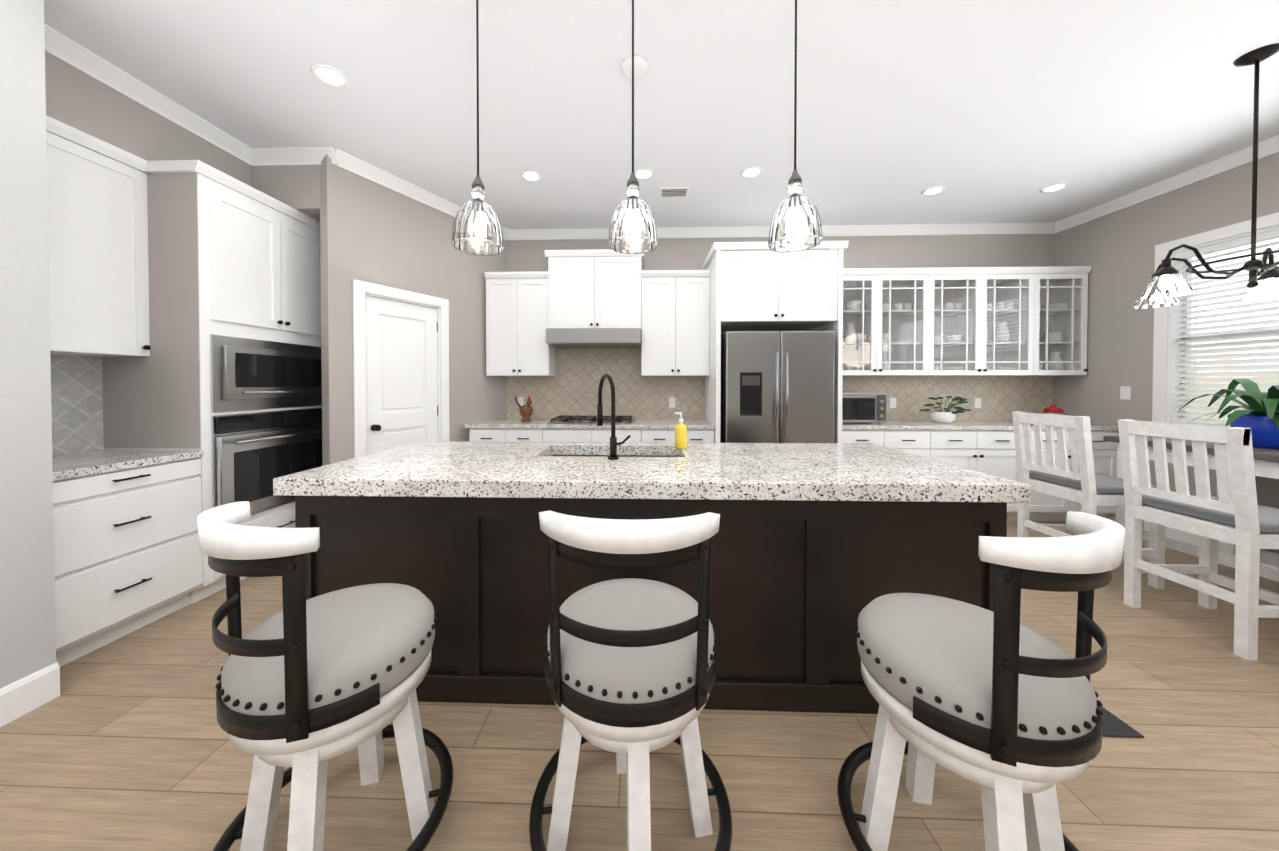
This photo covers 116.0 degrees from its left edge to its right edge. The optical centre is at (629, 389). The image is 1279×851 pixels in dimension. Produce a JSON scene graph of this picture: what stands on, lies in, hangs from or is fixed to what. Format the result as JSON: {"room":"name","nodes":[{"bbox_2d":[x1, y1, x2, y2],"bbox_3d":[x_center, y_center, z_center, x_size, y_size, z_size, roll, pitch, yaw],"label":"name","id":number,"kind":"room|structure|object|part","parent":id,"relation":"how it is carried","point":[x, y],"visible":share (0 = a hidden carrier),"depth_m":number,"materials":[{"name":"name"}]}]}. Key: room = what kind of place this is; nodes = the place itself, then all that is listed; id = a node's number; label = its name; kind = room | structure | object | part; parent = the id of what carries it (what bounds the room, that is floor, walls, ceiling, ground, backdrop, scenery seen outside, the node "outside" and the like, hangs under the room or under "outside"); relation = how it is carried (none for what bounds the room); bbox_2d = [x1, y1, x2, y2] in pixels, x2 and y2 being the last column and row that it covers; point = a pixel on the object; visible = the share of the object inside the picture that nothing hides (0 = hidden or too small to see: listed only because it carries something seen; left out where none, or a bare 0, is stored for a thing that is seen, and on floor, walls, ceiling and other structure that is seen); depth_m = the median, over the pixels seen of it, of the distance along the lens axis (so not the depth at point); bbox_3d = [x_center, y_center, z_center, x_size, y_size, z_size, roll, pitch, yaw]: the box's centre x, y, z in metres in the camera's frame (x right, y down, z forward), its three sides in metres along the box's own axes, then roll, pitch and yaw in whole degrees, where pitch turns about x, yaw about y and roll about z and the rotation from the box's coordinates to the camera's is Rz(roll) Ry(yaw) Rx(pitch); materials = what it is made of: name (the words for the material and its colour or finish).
{"room":"dining room and kitchen","nodes":[
{"label":"dining room and kitchen","id":0,"kind":"room"},
{"bbox_2d":[0,0,59,726],"bbox_3d":[-2.835,-0.203,0.106,0.776,3.020,3.140,0,1,2],"label":"wall","id":1,"kind":"structure","parent":0,"point":[29,673],"depth_m":1.59,"materials":[{"name":"white paint"}]},
{"bbox_2d":[50,354,103,455],"bbox_3d":[-3.153,0.086,2.039,0.010,0.554,0.685,0,1,2],"label":"backsplash","id":2,"kind":"structure","parent":1,"relation":"attached to","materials":[{"name":"tile"}]},
{"bbox_2d":[46,115,149,358],"bbox_3d":[-3.003,-0.759,2.024,0.305,1.136,0.685,0,1,2],"label":"upper cabinet","id":3,"kind":"object","parent":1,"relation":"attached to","point":[99,268],"depth_m":2.14,"materials":[{"name":"white wood"}]},
{"bbox_2d":[44,23,255,166],"bbox_3d":[-2.792,-1.696,2.359,0.070,0.092,1.400,0,1,2],"label":"crown molding","id":4,"kind":"structure","parent":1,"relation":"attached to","point":[78,57],"depth_m":2.27,"materials":[{"name":"white wood"}]},
{"bbox_2d":[45,51,251,197],"bbox_3d":[-2.988,-1.537,2.322,0.320,0.408,1.308,0,1,2],"label":"wall","id":5,"kind":"structure","parent":0,"point":[82,101],"depth_m":2.23,"materials":[{"name":"grey paint"}]},
{"bbox_2d":[252,165,319,226],"bbox_3d":[-2.642,-1.549,3.256,0.950,0.408,0.578,0,1,2],"label":"wall","id":6,"kind":"structure","parent":0,"point":[297,187],"depth_m":2.96,"materials":[{"name":"grey paint"}]},
{"bbox_2d":[252,147,337,165],"bbox_3d":[-2.433,-1.703,2.923,0.570,0.092,0.070,0,1,2],"label":"crown molding","id":7,"kind":"structure","parent":6,"relation":"attached to","point":[294,156],"depth_m":2.92,"materials":[{"name":"white wood"}]},
{"bbox_2d":[320,154,506,465],"bbox_3d":[-1.774,-0.250,3.850,0.100,3.020,2.038,0,1,27],"label":"wall","id":8,"kind":"structure","parent":0,"point":[373,232],"depth_m":3.32,"materials":[{"name":"grey paint"}]},
{"bbox_2d":[366,295,437,454],"bbox_3d":[-1.961,0.250,3.470,0.326,2.004,0.601,0,1,2],"label":"pantry door","id":9,"kind":"structure","parent":8,"relation":"in","point":[401,375],"depth_m":3.43,"materials":[{"name":"white wood"}]},
{"bbox_2d":[331,148,508,457],"bbox_3d":[-1.794,-0.249,3.736,0.170,3.020,1.758,0,1,27],"label":"door frame","id":10,"kind":"structure","parent":8,"relation":"attached to","point":[368,171],"depth_m":3.26,"materials":[{"name":"white wood"}]},
{"bbox_2d":[0,521,1278,850],"bbox_3d":[0.524,1.315,1.474,8.300,0.050,6.300,0,1,2],"label":"floor","id":11,"kind":"structure","parent":0,"point":[122,743],"depth_m":1.37,"materials":[{"name":"brown wood"}]},
{"bbox_2d":[53,459,201,666],"bbox_3d":[-2.848,0.843,2.039,0.615,0.880,0.685,0,1,2],"label":"base cabinet","id":12,"kind":"object","parent":11,"relation":"on","point":[128,554],"depth_m":2.01,"materials":[{"name":"white wood"}]},
{"bbox_2d":[52,451,201,482],"bbox_3d":[-2.841,0.382,2.033,0.630,0.038,0.685,0,1,2],"label":"countertop","id":13,"kind":"structure","parent":12,"relation":"on","point":[79,464],"depth_m":2.07,"materials":[{"name":"white stone"}]},
{"bbox_2d":[94,160,322,598],"bbox_3d":[-2.798,-0.033,2.894,0.658,2.610,1.051,0,1,2],"label":"tall cabinet","id":14,"kind":"object","parent":11,"relation":"on","point":[185,338],"depth_m":2.48,"materials":[{"name":"white wood"}]},
{"bbox_2d":[197,501,452,850],"bbox_3d":[-0.808,0.795,1.122,0.571,1.006,0.571,0,1,2],"label":"stool","id":15,"kind":"object","parent":11,"relation":"on","point":[306,690],"visible":1,"depth_m":0.96,"materials":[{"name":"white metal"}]},
{"bbox_2d":[469,429,548,441],"bbox_3d":[-1.164,0.815,4.203,0.782,0.880,0.620,0,1,2],"label":"base cabinet","id":16,"kind":"object","parent":11,"relation":"on","point":[475,435],"depth_m":3.89,"materials":[{"name":"white wood"}]},
{"bbox_2d":[549,429,648,441],"bbox_3d":[-0.356,0.816,4.176,1.080,0.880,0.620,0,1,2],"label":"base cabinet","id":17,"kind":"object","parent":11,"relation":"on","point":[555,435],"depth_m":3.86,"materials":[{"name":"white wood"}]},
{"bbox_2d":[465,417,716,428],"bbox_3d":[-0.387,0.355,4.163,2.418,0.038,0.635,0,1,2],"label":"countertop","id":18,"kind":"structure","parent":17,"relation":"on","point":[511,422],"depth_m":3.88,"materials":[{"name":"white stone"}]},
{"bbox_2d":[515,396,533,420],"bbox_3d":[-1.105,0.197,4.203,0.191,0.268,0.150,0,1,2],"label":"figurine","id":19,"kind":"object","parent":18,"relation":"on","point":[526,411],"visible":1,"depth_m":4.17,"materials":[{"name":"brown ceramic"}]},
{"bbox_2d":[547,415,633,423],"bbox_3d":[-0.376,0.311,4.155,0.840,0.045,0.510,0,1,2],"label":"cooktop","id":20,"kind":"object","parent":18,"relation":"in","point":[563,419],"visible":0.83,"depth_m":4.02,"materials":[{"name":"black metal"}]},
{"bbox_2d":[529,510,731,850],"bbox_3d":[0.003,0.795,1.154,0.572,1.006,0.572,0,1,2],"label":"stool","id":21,"kind":"object","parent":11,"relation":"on","point":[630,667],"visible":1,"depth_m":0.97,"materials":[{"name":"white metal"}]},
{"bbox_2d":[295,454,1006,713],"bbox_3d":[0.060,0.852,2.097,2.877,0.859,0.974,0,1,2],"label":"kitchen island","id":22,"kind":"object","parent":11,"relation":"on","point":[815,548],"depth_m":1.62,"materials":[{"name":"brown wood"}]},
{"bbox_2d":[373,442,920,457],"bbox_3d":[0.067,0.384,2.358,2.954,0.070,0.520,0,1,2],"label":"island countertop","id":23,"kind":"structure","parent":22,"relation":"on","point":[687,450],"depth_m":2.36,"materials":[{"name":"white stone"}]},
{"bbox_2d":[597,374,630,459],"bbox_3d":[-0.086,0.134,2.119,0.192,0.436,0.235,0,1,2],"label":"faucet","id":24,"kind":"object","parent":23,"relation":"on","point":[613,440],"depth_m":2.02,"materials":[{"name":"black metal"}]},
{"bbox_2d":[675,412,686,448],"bbox_3d":[0.304,0.241,2.358,0.072,0.213,0.072,0,1,2],"label":"soap bottle","id":25,"kind":"object","parent":23,"relation":"on","point":[680,429],"depth_m":2.33,"materials":[{"name":"yellow plastic"}]},
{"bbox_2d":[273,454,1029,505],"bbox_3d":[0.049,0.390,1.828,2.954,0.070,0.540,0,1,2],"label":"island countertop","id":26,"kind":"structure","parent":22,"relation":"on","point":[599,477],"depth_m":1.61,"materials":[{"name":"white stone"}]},
{"bbox_2d":[551,455,591,455],"bbox_3d":[-0.098,0.522,2.310,0.824,0.203,0.434,0,1,2],"label":"sink basin","id":27,"kind":"object","parent":26,"relation":"in","point":[551,455],"depth_m":2.53,"materials":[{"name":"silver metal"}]},
{"bbox_2d":[649,429,716,442],"bbox_3d":[0.442,0.816,4.149,0.760,0.880,0.620,0,1,2],"label":"base cabinet","id":28,"kind":"object","parent":11,"relation":"on","point":[655,435],"depth_m":3.83,"materials":[{"name":"white wood"}]},
{"bbox_2d":[720,331,834,442],"bbox_3d":[1.400,0.358,4.002,0.990,1.800,0.757,0,1,2],"label":"fridge","id":29,"kind":"object","parent":11,"relation":"on","point":[777,386],"visible":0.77,"depth_m":3.68,"materials":[{"name":"silver metal"}]},
{"bbox_2d":[834,429,940,461],"bbox_3d":[2.441,0.817,4.082,0.912,0.880,0.620,0,1,2],"label":"base cabinet","id":30,"kind":"object","parent":11,"relation":"on","point":[926,443],"depth_m":3.76,"materials":[{"name":"white wood"}]},
{"bbox_2d":[837,511,1124,850],"bbox_3d":[0.875,0.796,1.060,0.572,1.006,0.572,0,1,2],"label":"stool","id":31,"kind":"object","parent":11,"relation":"on","point":[1001,704],"visible":1,"depth_m":0.90,"materials":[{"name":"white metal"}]},
{"bbox_2d":[941,429,1032,520],"bbox_3d":[3.263,0.817,4.054,0.972,0.880,0.620,0,1,2],"label":"base cabinet","id":32,"kind":"object","parent":11,"relation":"on","point":[989,451],"depth_m":3.74,"materials":[{"name":"white wood"}]},
{"bbox_2d":[834,421,1118,432],"bbox_3d":[3.268,0.356,4.041,2.568,0.038,0.635,0,1,2],"label":"countertop","id":33,"kind":"structure","parent":32,"relation":"on","point":[837,424],"depth_m":3.77,"materials":[{"name":"white stone"}]},
{"bbox_2d":[842,393,886,422],"bbox_3d":[2.293,0.184,4.085,0.480,0.298,0.407,0,1,2],"label":"toaster oven","id":34,"kind":"object","parent":33,"relation":"on","point":[864,407],"visible":0.71,"depth_m":3.92,"materials":[{"name":"silver metal"}]},
{"bbox_2d":[919,396,971,422],"bbox_3d":[3.198,0.201,4.042,0.427,0.266,0.346,0,1,2],"label":"potted plant","id":35,"kind":"object","parent":33,"relation":"on","point":[944,416],"visible":1,"depth_m":4.00,"materials":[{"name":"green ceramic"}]},
{"bbox_2d":[1039,404,1066,414],"bbox_3d":[4.283,0.240,4.043,0.200,0.186,0.197,0,1,2],"label":"bowl","id":36,"kind":"object","parent":33,"relation":"on","point":[1053,409],"visible":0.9,"depth_m":4.00,"materials":[{"name":"red metal"}]},
{"bbox_2d":[1033,429,1118,521],"bbox_3d":[4.085,0.817,4.027,0.913,0.880,0.620,0,1,2],"label":"base cabinet","id":37,"kind":"object","parent":11,"relation":"on","point":[1046,507],"depth_m":3.72,"materials":[{"name":"white wood"}]},
{"bbox_2d":[1012,411,1164,588],"bbox_3d":[3.182,0.722,2.808,0.532,1.102,0.502,0,1,2],"label":"dining chair","id":38,"kind":"object","parent":11,"relation":"on","point":[1084,486],"visible":0.67,"depth_m":2.73,"materials":[{"name":"white wood"}]},
{"bbox_2d":[1099,707,1143,737],"bbox_3d":[1.747,1.280,1.907,0.345,0.008,0.850,0,1,2],"label":"rug","id":39,"kind":"object","parent":11,"relation":"on","point":[1113,725],"visible":0.19,"depth_m":1.51,"materials":[{"name":"grey fabric"}]},
{"bbox_2d":[1103,436,1278,581],"bbox_3d":[4.008,0.822,2.111,0.900,0.920,1.820,0,1,2],"label":"dining table","id":40,"kind":"object","parent":11,"relation":"on","point":[1266,462],"visible":0.23,"depth_m":2.58,"materials":[{"name":"white wood"}]},
{"bbox_2d":[1175,379,1278,448],"bbox_3d":[3.942,0.145,2.453,0.668,0.424,0.712,0,1,2],"label":"potted plant","id":41,"kind":"object","parent":40,"relation":"on","point":[1259,416],"visible":0.98,"depth_m":2.45,"materials":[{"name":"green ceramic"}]},
{"bbox_2d":[1118,419,1278,659],"bbox_3d":[3.159,0.730,2.128,0.532,1.102,0.502,0,1,2],"label":"dining chair","id":42,"kind":"object","parent":11,"relation":"on","point":[1240,518],"visible":1,"depth_m":2.07,"materials":[{"name":"white wood"}]},
{"bbox_2d":[44,0,1278,229],"bbox_3d":[0.524,-1.755,1.435,8.300,0.050,6.300,0,1,2],"label":"ceiling","id":43,"kind":"structure","parent":0,"point":[994,110],"depth_m":2.35,"materials":[{"name":"white paint"}]},
{"bbox_2d":[310,63,349,87],"bbox_3d":[-1.661,-1.737,2.219,0.174,0.006,0.174,-1,1,-43],"label":"recessed light","id":44,"kind":"object","parent":43,"relation":"in","point":[330,75],"depth_m":2.21,"materials":[{"name":"white"}]},
{"bbox_2d":[452,0,503,255],"bbox_3d":[-0.627,-1.160,1.651,0.204,1.146,0.201,0,1,2],"label":"pendant light","id":45,"kind":"object","parent":43,"relation":"hanging from","point":[477,228],"visible":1,"depth_m":1.61,"materials":[{"name":"clear glass"}]},
{"bbox_2d":[520,170,541,181],"bbox_3d":[-0.805,-1.750,3.280,0.174,0.006,0.174,-1,1,-43],"label":"recessed light","id":46,"kind":"object","parent":43,"relation":"in","point":[529,175],"depth_m":3.27,"materials":[{"name":"white plastic"}]},
{"bbox_2d":[608,0,657,253],"bbox_3d":[0.014,-1.159,1.629,0.204,1.146,0.201,0,1,2],"label":"pendant light","id":47,"kind":"object","parent":43,"relation":"hanging from","point":[632,228],"visible":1,"depth_m":1.59,"materials":[{"name":"clear glass"}]},
{"bbox_2d":[621,54,648,78],"bbox_3d":[0.028,-1.724,2.147,0.150,0.030,0.150,0,1,2],"label":"smoke detector","id":48,"kind":"object","parent":43,"relation":"attached to","point":[641,65],"visible":0.9,"depth_m":2.12,"materials":[{"name":"white plastic"}]},
{"bbox_2d":[634,168,653,179],"bbox_3d":[0.115,-1.750,3.250,0.174,0.006,0.174,0,1,29],"label":"recessed light","id":49,"kind":"object","parent":43,"relation":"in","point":[642,173],"depth_m":3.23,"materials":[{"name":"white"}]},
{"bbox_2d":[659,187,689,196],"bbox_3d":[0.395,-1.750,3.550,0.260,0.014,0.160,0,1,2],"label":"ceiling vent","id":50,"kind":"object","parent":43,"relation":"in","point":[674,192],"visible":0.98,"depth_m":3.54,"materials":[{"name":"white metal"}]},
{"bbox_2d":[740,166,762,177],"bbox_3d":[0.984,-1.750,3.220,0.174,0.006,0.174,-1,1,-43],"label":"recessed light","id":51,"kind":"object","parent":43,"relation":"in","point":[753,171],"depth_m":3.21,"materials":[{"name":"white plastic"}]},
{"bbox_2d":[768,0,822,251],"bbox_3d":[0.668,-1.159,1.608,0.204,1.146,0.201,0,1,2],"label":"pendant light","id":52,"kind":"object","parent":43,"relation":"hanging from","point":[796,225],"visible":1,"depth_m":1.57,"materials":[{"name":"clear glass"}]},
{"bbox_2d":[921,186,945,195],"bbox_3d":[2.686,-1.753,3.534,0.174,0.006,0.174,0,1,-7],"label":"recessed light","id":53,"kind":"object","parent":43,"relation":"in","point":[938,189],"depth_m":3.52,"materials":[{"name":"white"}]},
{"bbox_2d":[1040,183,1068,192],"bbox_3d":[3.694,-1.753,3.480,0.174,0.006,0.174,0,1,29],"label":"recessed light","id":54,"kind":"object","parent":43,"relation":"in","point":[1059,186],"depth_m":3.47,"materials":[{"name":"white plastic"}]},
{"bbox_2d":[1132,43,1278,308],"bbox_3d":[3.243,-1.123,2.102,0.862,1.230,0.858,0,1,2],"label":"chandelier","id":55,"kind":"object","parent":43,"relation":"hanging from","point":[1168,283],"visible":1,"depth_m":2.12,"materials":[{"name":"black metal"}]},
{"bbox_2d":[507,234,1054,419],"bbox_3d":[0.626,-0.259,4.502,8.300,3.020,0.120,0,1,2],"label":"wall","id":56,"kind":"structure","parent":0,"point":[983,250],"depth_m":4.35,"materials":[{"name":"grey paint"}]},
{"bbox_2d":[485,277,556,376],"bbox_3d":[-1.162,-0.651,4.324,0.658,1.010,0.340,0,1,2],"label":"upper cabinet","id":57,"kind":"object","parent":56,"relation":"attached to","point":[518,344],"depth_m":4.16,"materials":[{"name":"white wood"}]},
{"bbox_2d":[545,253,640,336],"bbox_3d":[-0.352,-0.992,4.283,0.958,0.748,0.360,0,1,2],"label":"upper cabinet","id":58,"kind":"object","parent":56,"relation":"attached to","point":[587,294],"depth_m":4.11,"materials":[{"name":"white wood"}]},
{"bbox_2d":[546,328,640,347],"bbox_3d":[-0.355,-0.535,4.218,0.948,0.156,0.500,0,1,2],"label":"hood","id":59,"kind":"object","parent":58,"relation":"attached to","point":[555,337],"depth_m":3.97,"materials":[{"name":"silver metal"}]},
{"bbox_2d":[641,273,712,376],"bbox_3d":[0.478,-0.651,4.269,0.698,1.010,0.340,0,1,2],"label":"upper cabinet","id":60,"kind":"object","parent":56,"relation":"attached to","point":[677,312],"depth_m":4.10,"materials":[{"name":"white wood"}]},
{"bbox_2d":[709,249,840,332],"bbox_3d":[1.402,-0.973,4.064,1.080,0.660,0.680,0,1,2],"label":"upper cabinet","id":61,"kind":"object","parent":56,"relation":"attached to","point":[754,289],"depth_m":3.73,"materials":[{"name":"white wood"}]},
{"bbox_2d":[507,347,1052,419],"bbox_3d":[1.489,-0.068,4.410,6.150,0.800,0.010,0,1,2],"label":"backsplash","id":62,"kind":"structure","parent":56,"relation":"attached to","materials":[{"name":"tile"}]},
{"bbox_2d":[507,222,1060,239],"bbox_3d":[1.523,-1.721,4.359,6.100,0.092,0.070,0,1,2],"label":"crown molding","id":63,"kind":"structure","parent":56,"relation":"attached to","point":[978,228],"depth_m":4.34,"materials":[{"name":"white wood"}]},
{"bbox_2d":[1053,152,1278,553],"bbox_3d":[4.541,-0.218,1.289,0.140,3.020,6.040,0,1,2],"label":"wall","id":64,"kind":"structure","parent":0,"point":[1115,250],"depth_m":3.61,"materials":[{"name":"grey paint"}]},
{"bbox_2d":[1120,386,1130,399],"bbox_3d":[4.546,0.032,3.664,0.009,0.120,0.080,0,1,2],"label":"switch plates","id":65,"kind":"object","parent":64,"relation":"attached to","point":[1125,392],"visible":1,"depth_m":3.66,"materials":[{"name":"white plastic"}]},
{"bbox_2d":[1056,135,1278,230],"bbox_3d":[4.435,-1.681,1.244,0.070,0.092,5.940,0,1,2],"label":"crown molding","id":66,"kind":"structure","parent":64,"relation":"attached to","point":[1270,146],"depth_m":3.29,"materials":[{"name":"white wood"}]},
{"bbox_2d":[1107,513,1278,567],"bbox_3d":[4.463,1.227,1.320,0.016,0.130,6.020,0,1,2],"label":"baseboard","id":67,"kind":"structure","parent":64,"relation":"attached to","point":[1269,558],"depth_m":3.22,"materials":[{"name":"white wood"}]},
{"bbox_2d":[1152,212,1278,422],"bbox_3d":[4.553,-0.403,2.092,0.170,1.640,2.720,0,1,2],"label":"window","id":68,"kind":"structure","parent":64,"relation":"in","point":[1164,363],"depth_m":3.35,"materials":[{"name":"white"}]},
{"bbox_2d":[1173,228,1278,426],"bbox_3d":[4.543,-0.410,2.092,0.060,1.417,2.526,0,1,2],"label":"window blinds","id":69,"kind":"object","parent":68,"relation":"attached to","point":[1241,242],"visible":0.71,"depth_m":3.09,"materials":[{"name":"white plastic"}]},
{"bbox_3d":[4.600,-0.418,2.090,0.005,1.440,2.510,0,1,2],"label":"glass","id":70,"kind":"part","parent":68,"relation":"part of","materials":[{"name":"clear glass"}]},
{"label":"outside","id":71,"kind":"structure","parent":0,"visible":0},
{"bbox_2d":[1190,238,1278,419],"bbox_3d":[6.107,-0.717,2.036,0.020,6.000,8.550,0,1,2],"label":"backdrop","id":72,"kind":"structure","parent":71,"point":[1229,292],"depth_m":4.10,"materials":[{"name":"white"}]}
]}

